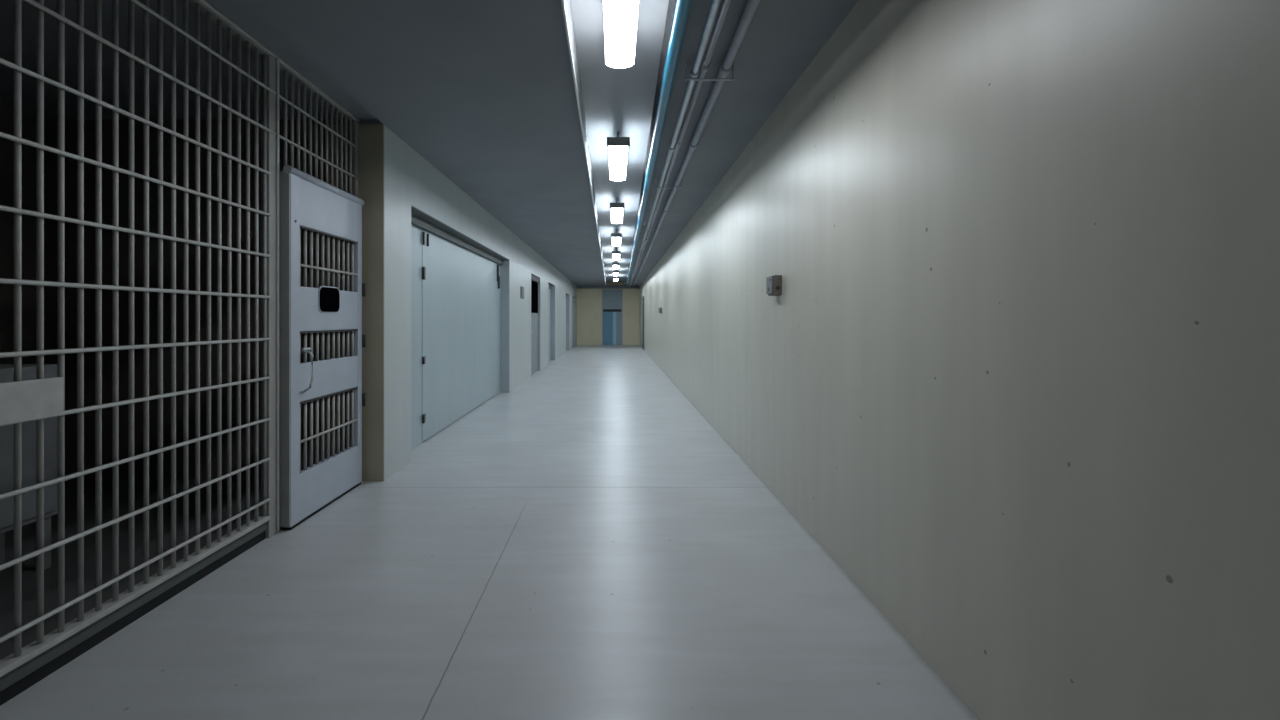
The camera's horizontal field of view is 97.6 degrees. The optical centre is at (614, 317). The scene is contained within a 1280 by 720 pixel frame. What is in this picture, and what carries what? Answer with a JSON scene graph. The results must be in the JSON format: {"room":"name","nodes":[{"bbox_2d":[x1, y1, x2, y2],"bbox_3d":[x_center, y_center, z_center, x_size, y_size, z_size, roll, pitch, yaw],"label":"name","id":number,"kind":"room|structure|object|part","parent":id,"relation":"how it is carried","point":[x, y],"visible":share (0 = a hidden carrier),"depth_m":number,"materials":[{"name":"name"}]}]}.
{"room":"prison interior","nodes":[
{"label":"prison interior","id":0,"kind":"room"},
{"bbox_2d":[0,106,324,478],"bbox_3d":[-3.550,-0.142,2.400,2.500,2.885,4.400,0,0,0],"label":"wall","id":1,"kind":"structure","parent":0,"point":[6,115],"depth_m":4.47,"materials":[{"name":"paint"}]},
{"bbox_2d":[325,124,383,480],"bbox_3d":[-2.072,-0.120,4.506,0.464,2.840,0.105,0,0,0],"label":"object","id":2,"kind":"structure","parent":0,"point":[370,136],"depth_m":4.45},
{"bbox_2d":[0,0,857,285],"bbox_3d":[-1.710,-1.715,12.000,6.180,0.350,30.000,0,0,0],"label":"ceiling","id":3,"kind":"structure","parent":0,"point":[483,91],"depth_m":3.66,"materials":[{"name":"paint"}]},
{"bbox_2d":[626,0,690,286],"bbox_3d":[0.418,-1.495,11.890,0.068,0.068,29.682,0,0,1],"label":"pipe","id":4,"kind":"object","parent":3,"relation":"attached to","point":[682,8],"visible":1,"depth_m":3.65,"materials":[{"name":"metal"}]},
{"bbox_2d":[656,179,681,188],"bbox_3d":[0.594,-1.486,6.180,0.287,0.109,0.024,0,0,0],"label":"bracket","id":5,"kind":"object","parent":3,"relation":"attached to","point":[681,179],"visible":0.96,"depth_m":6.19,"materials":[{"name":"grey metal"}]},
{"bbox_2d":[629,0,720,287],"bbox_3d":[0.552,-1.465,11.890,0.056,0.055,29.682,0,0,1],"label":"conduit","id":6,"kind":"object","parent":3,"relation":"attached to","point":[694,72],"visible":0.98,"depth_m":3.62,"materials":[{"name":"grey metal"}]},
{"bbox_2d":[630,0,730,286],"bbox_3d":[0.619,-1.503,11.890,0.042,0.041,29.682,0,0,1],"label":"conduit","id":7,"kind":"object","parent":3,"relation":"attached to","point":[706,63],"visible":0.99,"depth_m":3.72,"materials":[{"name":"grey metal"}]},
{"bbox_2d":[633,0,759,286],"bbox_3d":[0.739,-1.495,11.890,0.066,0.064,29.682,0,0,1],"label":"conduit","id":8,"kind":"object","parent":3,"relation":"attached to","point":[725,68],"visible":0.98,"depth_m":3.68,"materials":[{"name":"grey metal"}]},
{"bbox_2d":[685,61,733,80],"bbox_3d":[0.568,-1.486,3.370,0.287,0.109,0.024,0,0,0],"label":"bracket","id":9,"kind":"object","parent":3,"relation":"attached to","point":[686,78],"visible":0.97,"depth_m":3.36,"materials":[{"name":"grey metal"}]},
{"bbox_2d":[384,125,576,480],"bbox_3d":[-2.070,-0.142,12.000,0.460,2.885,30.000,0,0,0],"label":"wall","id":10,"kind":"structure","parent":0,"point":[410,179],"depth_m":5.30,"materials":[{"name":"white paint"}]},
{"bbox_2d":[411,213,502,449],"bbox_3d":[-2.000,0.146,7.409,0.100,2.308,4.698,0,0,0],"label":"door","id":11,"kind":"structure","parent":10,"relation":"in","point":[455,283],"depth_m":6.67,"materials":[{"name":"paint"}]},
{"bbox_2d":[411,205,508,259],"bbox_3d":[-1.992,-1.014,7.415,0.296,0.013,4.710,0,0,0],"label":"trim","id":12,"kind":"structure","parent":10,"relation":"attached to","point":[414,210],"depth_m":6.45,"materials":[{"name":"grey metal"}]},
{"bbox_2d":[500,260,508,392],"bbox_3d":[-1.992,0.146,9.764,0.296,2.308,0.013,0,0,0],"label":"trim","id":13,"kind":"structure","parent":10,"relation":"attached to","point":[504,269],"depth_m":9.76,"materials":[{"name":"grey metal"}]},
{"bbox_2d":[520,286,523,298],"bbox_3d":[-1.825,-0.500,11.075,0.030,0.240,0.350,0,0,0],"label":"box","id":14,"kind":"object","parent":10,"relation":"attached to","point":[521,287],"visible":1,"depth_m":10.95,"materials":[{"name":"paint"}]},
{"bbox_2d":[531,274,538,374],"bbox_3d":[-1.900,0.157,13.045,0.100,2.266,1.470,0,0,0],"label":"door","id":15,"kind":"structure","parent":10,"relation":"in","point":[534,280],"depth_m":13.22,"materials":[{"name":"grey paint"}]},
{"bbox_2d":[538,278,539,370],"bbox_3d":[-1.992,0.161,13.794,0.296,2.278,0.013,0,0,0],"label":"trim","id":16,"kind":"structure","parent":10,"relation":"attached to","point":[539,278],"depth_m":13.79,"materials":[{"name":"grey metal"}]},
{"bbox_2d":[549,285,550,360],"bbox_3d":[-1.980,0.152,16.345,0.100,2.276,1.670,0,0,0],"label":"door","id":17,"kind":"structure","parent":10,"relation":"in","point":[549,285],"depth_m":16.93,"materials":[{"name":"paint"}]},
{"bbox_2d":[550,286,554,359],"bbox_3d":[-1.992,0.156,17.195,0.296,2.288,0.013,0,0,0],"label":"door","id":18,"kind":"structure","parent":10,"relation":"attached to","point":[552,290],"depth_m":17.19,"materials":[{"name":"grey metal"}]},
{"bbox_2d":[566,295,568,349],"bbox_3d":[-1.992,0.186,22.595,0.296,2.228,0.013,0,0,0],"label":"trim","id":19,"kind":"structure","parent":10,"relation":"attached to","point":[567,298],"depth_m":22.59,"materials":[{"name":"grey metal"}]},
{"bbox_2d":[572,298,574,346],"bbox_3d":[-1.992,0.186,25.494,0.296,2.228,0.013,0,0,0],"label":"door","id":20,"kind":"structure","parent":10,"relation":"attached to","point":[573,299],"depth_m":25.49,"materials":[{"name":"grey metal"}]},
{"bbox_2d":[0,345,978,719],"bbox_3d":[-1.600,1.369,12.050,6.400,0.162,30.500,0,0,0],"label":"floor","id":21,"kind":"structure","parent":0,"point":[582,542],"depth_m":2.60,"materials":[{"name":"concrete"}]},
{"bbox_2d":[0,364,56,569],"bbox_3d":[-3.034,0.764,2.435,0.373,1.048,0.970,0,0,0],"label":"base cabinet","id":22,"kind":"object","parent":21,"relation":"on","point":[6,370],"visible":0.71,"depth_m":2.76,"materials":[{"name":"metal"}]},
{"bbox_3d":[-3.180,1.151,2.880,0.040,0.273,0.040,0,0,0],"label":"leg","id":23,"kind":"part","parent":22,"relation":"part of","materials":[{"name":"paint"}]},
{"bbox_3d":[-2.940,1.151,2.880,0.040,0.273,0.040,0,0,0],"label":"leg","id":24,"kind":"part","parent":22,"relation":"part of","materials":[{"name":"paint"}]},
{"bbox_2d":[0,0,359,705],"bbox_3d":[-2.064,-0.142,2.390,0.072,2.885,4.140,0,0,0],"label":"bars","id":25,"kind":"object","parent":21,"relation":"on","point":[28,665],"visible":0.87,"depth_m":2.53,"materials":[{"name":"paint"}]},
{"bbox_2d":[0,377,62,425],"bbox_3d":[-2.016,0.283,1.641,0.032,0.138,0.782,0,0,0],"label":"lock plate","id":26,"kind":"object","parent":25,"relation":"attached to","point":[34,399],"visible":1,"depth_m":1.92,"materials":[{"name":"paint"}]},
{"bbox_3d":[-2.062,1.177,1.810,0.065,0.023,2.980,0,0,0],"label":"rail","id":27,"kind":"part","parent":25,"relation":"part of","materials":[{"name":"metal"}]},
{"bbox_3d":[-2.064,-0.142,3.353,0.052,2.885,0.105,0,0,0],"label":"post","id":28,"kind":"part","parent":25,"relation":"part of","materials":[{"name":"metal"}]},
{"bbox_3d":[-2.065,-1.567,2.390,0.050,0.035,4.140,0,0,0],"label":"rail","id":29,"kind":"part","parent":25,"relation":"part of","materials":[{"name":"metal"}]},
{"bbox_2d":[280,165,365,529],"bbox_3d":[-1.979,0.184,3.906,0.126,2.231,1.003,0,0,0],"label":"door","id":30,"kind":"structure","parent":25,"relation":"attached to","point":[309,203],"depth_m":3.76,"materials":[{"name":"paint"}]},
{"bbox_3d":[-1.952,0.342,3.541,0.077,0.273,0.048,0,0,-9],"label":"pull handle","id":31,"kind":"part","parent":30,"relation":"part of","materials":[{"name":"metal"}]},
{"bbox_3d":[-1.981,-0.127,3.880,0.006,0.184,0.276,0,0,0],"label":"port frame","id":32,"kind":"part","parent":30,"relation":"part of","materials":[{"name":"paint"}]},
{"bbox_3d":[-2.006,1.133,3.917,0.047,0.295,0.805,0,0,0],"label":"panel","id":33,"kind":"part","parent":30,"relation":"part of","materials":[{"name":"paint"}]},
{"bbox_3d":[-2.006,0.410,3.917,0.047,0.240,0.805,0,0,0],"label":"panel","id":34,"kind":"part","parent":30,"relation":"part of","materials":[{"name":"paint"}]},
{"bbox_3d":[-2.006,-0.058,3.917,0.047,0.285,0.805,0,0,0],"label":"panel","id":35,"kind":"part","parent":30,"relation":"part of","materials":[{"name":"paint"}]},
{"bbox_3d":[-2.006,-0.735,3.917,0.047,0.300,0.805,0,0,0],"label":"panel","id":36,"kind":"part","parent":30,"relation":"part of","materials":[{"name":"paint"}]},
{"bbox_3d":[-2.065,-0.142,4.429,0.050,2.885,0.048,0,0,0],"label":"post","id":37,"kind":"part","parent":25,"relation":"part of","materials":[{"name":"metal"}]},
{"bbox_2d":[577,282,638,344],"bbox_3d":[-0.460,-0.220,27.100,3.680,3.040,0.200,0,0,0],"label":"wall","id":38,"kind":"structure","parent":0,"point":[589,301],"depth_m":27.00,"materials":[{"name":"paint"}]},
{"bbox_2d":[576,286,639,288],"bbox_3d":[-0.560,-0.120,26.875,3.480,2.840,0.250,0,0,0],"label":"trim","id":39,"kind":"structure","parent":38,"relation":"attached to","point":[577,287],"depth_m":26.75,"materials":[{"name":"paint"}]},
{"bbox_2d":[602,289,621,344],"bbox_3d":[-0.130,-0.040,27.050,0.980,2.680,0.140,0,0,0],"label":"door","id":40,"kind":"structure","parent":38,"relation":"in","point":[611,298],"depth_m":27.02,"materials":[{"name":"metal"}]},
{"bbox_2d":[570,0,668,280],"bbox_3d":[0.080,-1.825,12.000,1.113,0.130,30.000,0,0,0],"label":"ceiling","id":41,"kind":"structure","parent":0,"point":[621,100],"depth_m":4.62,"materials":[{"name":"paint"}]},
{"bbox_2d":[612,263,619,268],"bbox_3d":[0.030,-1.661,17.247,0.210,0.197,1.325,0,0,0],"label":"ceiling light","id":42,"kind":"object","parent":41,"relation":"hanging from","point":[615,265],"visible":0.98,"depth_m":16.67,"materials":[{"name":"white plastic"}]},
{"bbox_2d":[611,229,621,245],"bbox_3d":[0.030,-1.661,11.488,0.210,0.197,1.325,0,0,0],"label":"ceiling light","id":43,"kind":"object","parent":41,"relation":"hanging from","point":[616,237],"visible":1,"depth_m":11.05,"materials":[{"name":"white plastic"}]},
{"bbox_2d":[612,237,620,245],"bbox_3d":[0.030,-1.583,11.501,0.176,0.039,1.279,0,0,0],"label":"diffuser","id":44,"kind":"object","parent":43,"relation":"attached to","point":[616,241],"depth_m":11.44,"materials":[{"name":"white plastic"}]},
{"bbox_2d":[612,247,620,259],"bbox_3d":[0.030,-1.661,14.367,0.210,0.197,1.325,0,0,0],"label":"ceiling light","id":45,"kind":"object","parent":41,"relation":"hanging from","point":[616,254],"visible":1,"depth_m":13.93,"materials":[{"name":"white plastic"}]},
{"bbox_2d":[613,254,619,259],"bbox_3d":[0.030,-1.583,14.380,0.176,0.039,1.279,0,0,0],"label":"diffuser","id":46,"kind":"object","parent":45,"relation":"attached to","point":[615,256],"depth_m":14.24,"materials":[{"name":"white plastic"}]},
{"bbox_2d":[610,197,624,222],"bbox_3d":[0.030,-1.661,8.607,0.210,0.197,1.325,0,0,0],"label":"ceiling light","id":47,"kind":"object","parent":41,"relation":"hanging from","point":[616,208],"visible":1,"depth_m":8.22,"materials":[{"name":"white plastic"}]},
{"bbox_2d":[611,208,622,222],"bbox_3d":[0.030,-1.583,8.620,0.176,0.039,1.279,0,0,0],"label":"diffuser","id":48,"kind":"object","parent":47,"relation":"attached to","point":[616,213],"depth_m":8.54,"materials":[{"name":"white plastic"}]},
{"bbox_2d":[561,0,675,283],"bbox_3d":[0.076,-1.635,12.000,1.029,0.250,30.000,0,0,0],"label":"trim","id":49,"kind":"structure","parent":41,"relation":"attached to","point":[569,36],"depth_m":4.00,"materials":[{"name":"paint"}]},
{"bbox_2d":[607,132,629,180],"bbox_3d":[0.030,-1.661,5.728,0.210,0.197,1.325,0,0,0],"label":"ceiling light","id":50,"kind":"object","parent":41,"relation":"hanging from","point":[618,146],"visible":1,"depth_m":5.42,"materials":[{"name":"white plastic"}]},
{"bbox_2d":[609,146,627,180],"bbox_3d":[0.030,-1.583,5.740,0.176,0.039,1.279,0,0,0],"label":"diffuser","id":51,"kind":"object","parent":50,"relation":"attached to","point":[617,154],"depth_m":5.63,"materials":[{"name":"white plastic"}]},
{"bbox_2d":[603,0,638,67],"bbox_3d":[0.030,-1.661,2.848,0.210,0.197,1.325,0,0,0],"label":"ceiling light","id":52,"kind":"object","parent":41,"relation":"hanging from","point":[620,16],"visible":1,"depth_m":3.06,"materials":[{"name":"white plastic"}]},
{"bbox_2d":[639,0,1279,719],"bbox_3d":[1.280,-0.220,12.000,0.200,3.040,30.000,0,0,0],"label":"wall","id":53,"kind":"structure","parent":0,"point":[1014,369],"depth_m":1.59,"materials":[{"name":"paint"}]},
{"bbox_2d":[642,296,643,348],"bbox_3d":[1.225,0.200,23.150,0.130,2.200,1.180,0,0,0],"label":"door","id":54,"kind":"structure","parent":53,"relation":"in","point":[643,296],"depth_m":23.68,"materials":[{"name":"paint"}]},
{"bbox_2d":[766,275,781,295],"bbox_3d":[1.144,-0.233,4.037,0.072,0.142,0.166,0,0,0],"label":"outlet box","id":55,"kind":"object","parent":53,"relation":"attached to","point":[773,283],"visible":1,"depth_m":3.96,"materials":[{"name":"metal"}]}
]}

